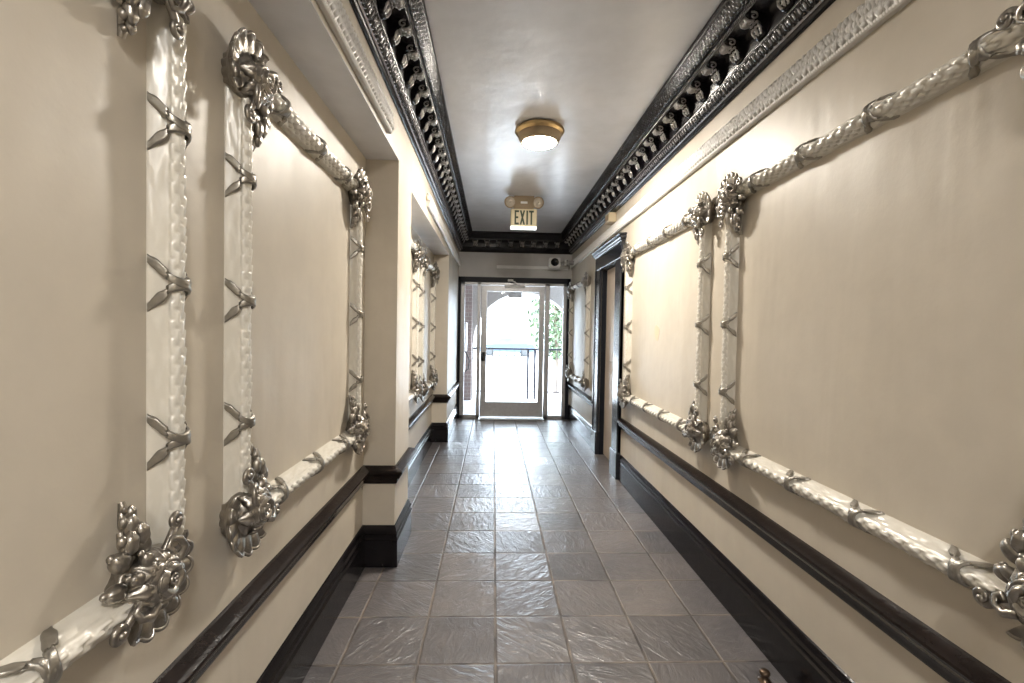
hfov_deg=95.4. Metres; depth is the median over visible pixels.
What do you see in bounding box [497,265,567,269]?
cable cover
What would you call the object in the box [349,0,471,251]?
trim
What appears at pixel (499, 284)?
door
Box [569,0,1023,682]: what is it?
wall
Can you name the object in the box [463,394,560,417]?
floor
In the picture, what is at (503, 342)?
car
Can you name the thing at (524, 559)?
floor
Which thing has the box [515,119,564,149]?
ceiling lamp
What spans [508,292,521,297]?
porch light
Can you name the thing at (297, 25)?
soffit
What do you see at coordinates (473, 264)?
wall
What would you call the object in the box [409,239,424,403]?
wall frame
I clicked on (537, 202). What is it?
lamp
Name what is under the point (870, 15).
trim
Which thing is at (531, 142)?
diffuser
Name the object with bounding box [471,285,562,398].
wall
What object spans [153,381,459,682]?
trim
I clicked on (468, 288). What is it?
brick wall
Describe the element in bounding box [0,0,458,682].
wall
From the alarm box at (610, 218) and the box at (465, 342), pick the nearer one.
the alarm box at (610, 218)
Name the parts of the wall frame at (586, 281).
moulding, moulding, moulding, moulding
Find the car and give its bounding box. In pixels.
[480,337,534,355]
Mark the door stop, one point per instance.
(764, 673)
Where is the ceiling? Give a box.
[407,0,749,232]
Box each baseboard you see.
[256,403,457,682]
[568,405,854,682]
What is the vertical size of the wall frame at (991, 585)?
1.407 m
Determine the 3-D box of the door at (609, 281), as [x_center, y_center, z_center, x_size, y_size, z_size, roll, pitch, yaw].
[0.975,0.129,4.677,0.160,2.195,1.160,1,1,-2]
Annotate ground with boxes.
[473,343,561,395]
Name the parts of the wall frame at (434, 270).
moulding, moulding, moulding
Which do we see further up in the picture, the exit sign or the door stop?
the exit sign
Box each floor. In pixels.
[302,418,786,682]
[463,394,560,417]
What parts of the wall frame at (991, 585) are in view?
moulding, moulding, moulding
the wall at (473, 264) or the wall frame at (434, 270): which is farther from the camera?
the wall at (473, 264)
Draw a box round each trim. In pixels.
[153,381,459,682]
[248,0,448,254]
[316,0,460,265]
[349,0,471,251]
[460,231,571,254]
[561,0,835,253]
[567,382,1011,682]
[570,0,911,268]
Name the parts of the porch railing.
rail, rail, gate post, gate post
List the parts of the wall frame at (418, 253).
moulding, moulding, moulding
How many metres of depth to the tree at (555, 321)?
13.50 m
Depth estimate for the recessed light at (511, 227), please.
4.93 m
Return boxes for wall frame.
[0,0,194,682]
[219,27,372,557]
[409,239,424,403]
[418,248,439,401]
[565,272,590,391]
[617,191,715,451]
[709,0,1023,649]
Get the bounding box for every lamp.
[504,196,515,207]
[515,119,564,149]
[532,197,543,208]
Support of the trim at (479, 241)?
attached to the wall at (473, 264)
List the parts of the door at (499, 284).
handle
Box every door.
[456,276,570,420]
[591,232,626,479]
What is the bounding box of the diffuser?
[523,136,555,149]
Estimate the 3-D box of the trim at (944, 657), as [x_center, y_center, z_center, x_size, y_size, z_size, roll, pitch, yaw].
[1.036,0.777,2.032,0.050,0.098,9.940,1,1,-2]
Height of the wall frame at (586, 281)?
1.457 m
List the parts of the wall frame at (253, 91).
moulding, moulding, moulding, moulding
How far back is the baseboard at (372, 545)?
2.20 m
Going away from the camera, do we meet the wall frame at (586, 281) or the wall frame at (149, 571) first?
the wall frame at (149, 571)
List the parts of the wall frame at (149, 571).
moulding, moulding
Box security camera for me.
[548,257,573,268]
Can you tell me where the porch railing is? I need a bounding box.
[472,347,561,398]
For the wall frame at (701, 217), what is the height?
1.402 m
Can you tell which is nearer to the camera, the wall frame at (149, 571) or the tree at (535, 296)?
the wall frame at (149, 571)
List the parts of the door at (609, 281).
panel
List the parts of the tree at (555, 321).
crown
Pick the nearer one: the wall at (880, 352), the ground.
the wall at (880, 352)
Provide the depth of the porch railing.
9.37 m
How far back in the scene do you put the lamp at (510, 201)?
4.89 m
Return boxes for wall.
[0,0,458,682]
[459,252,571,404]
[464,285,472,399]
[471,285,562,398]
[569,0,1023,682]
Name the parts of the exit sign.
sign panel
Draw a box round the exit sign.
[504,196,543,229]
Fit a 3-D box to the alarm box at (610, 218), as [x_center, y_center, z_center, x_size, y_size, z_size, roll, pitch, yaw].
[0.955,-1.191,4.515,0.080,0.090,0.150,1,1,-2]
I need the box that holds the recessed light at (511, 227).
[510,226,536,229]
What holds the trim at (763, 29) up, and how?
attached to the wall at (880, 352)
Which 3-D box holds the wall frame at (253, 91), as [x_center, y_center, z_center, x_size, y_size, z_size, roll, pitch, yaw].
[-0.739,-0.132,1.780,0.123,1.402,1.265,1,1,-2]
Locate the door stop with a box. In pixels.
[757,668,771,682]
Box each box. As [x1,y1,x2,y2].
[464,322,469,371]
[605,212,616,224]
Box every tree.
[518,296,552,335]
[528,295,562,394]
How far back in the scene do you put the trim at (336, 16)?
1.75 m
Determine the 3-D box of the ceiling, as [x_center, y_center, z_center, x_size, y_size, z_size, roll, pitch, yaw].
[0.197,-1.517,1.969,2.500,0.100,10.190,1,1,-2]
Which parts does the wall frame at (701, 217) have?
moulding, moulding, moulding, moulding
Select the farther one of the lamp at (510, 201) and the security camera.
the security camera
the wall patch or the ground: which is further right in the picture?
the wall patch
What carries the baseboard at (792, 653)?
attached to the wall at (880, 352)
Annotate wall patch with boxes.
[654,325,659,340]
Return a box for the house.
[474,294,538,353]

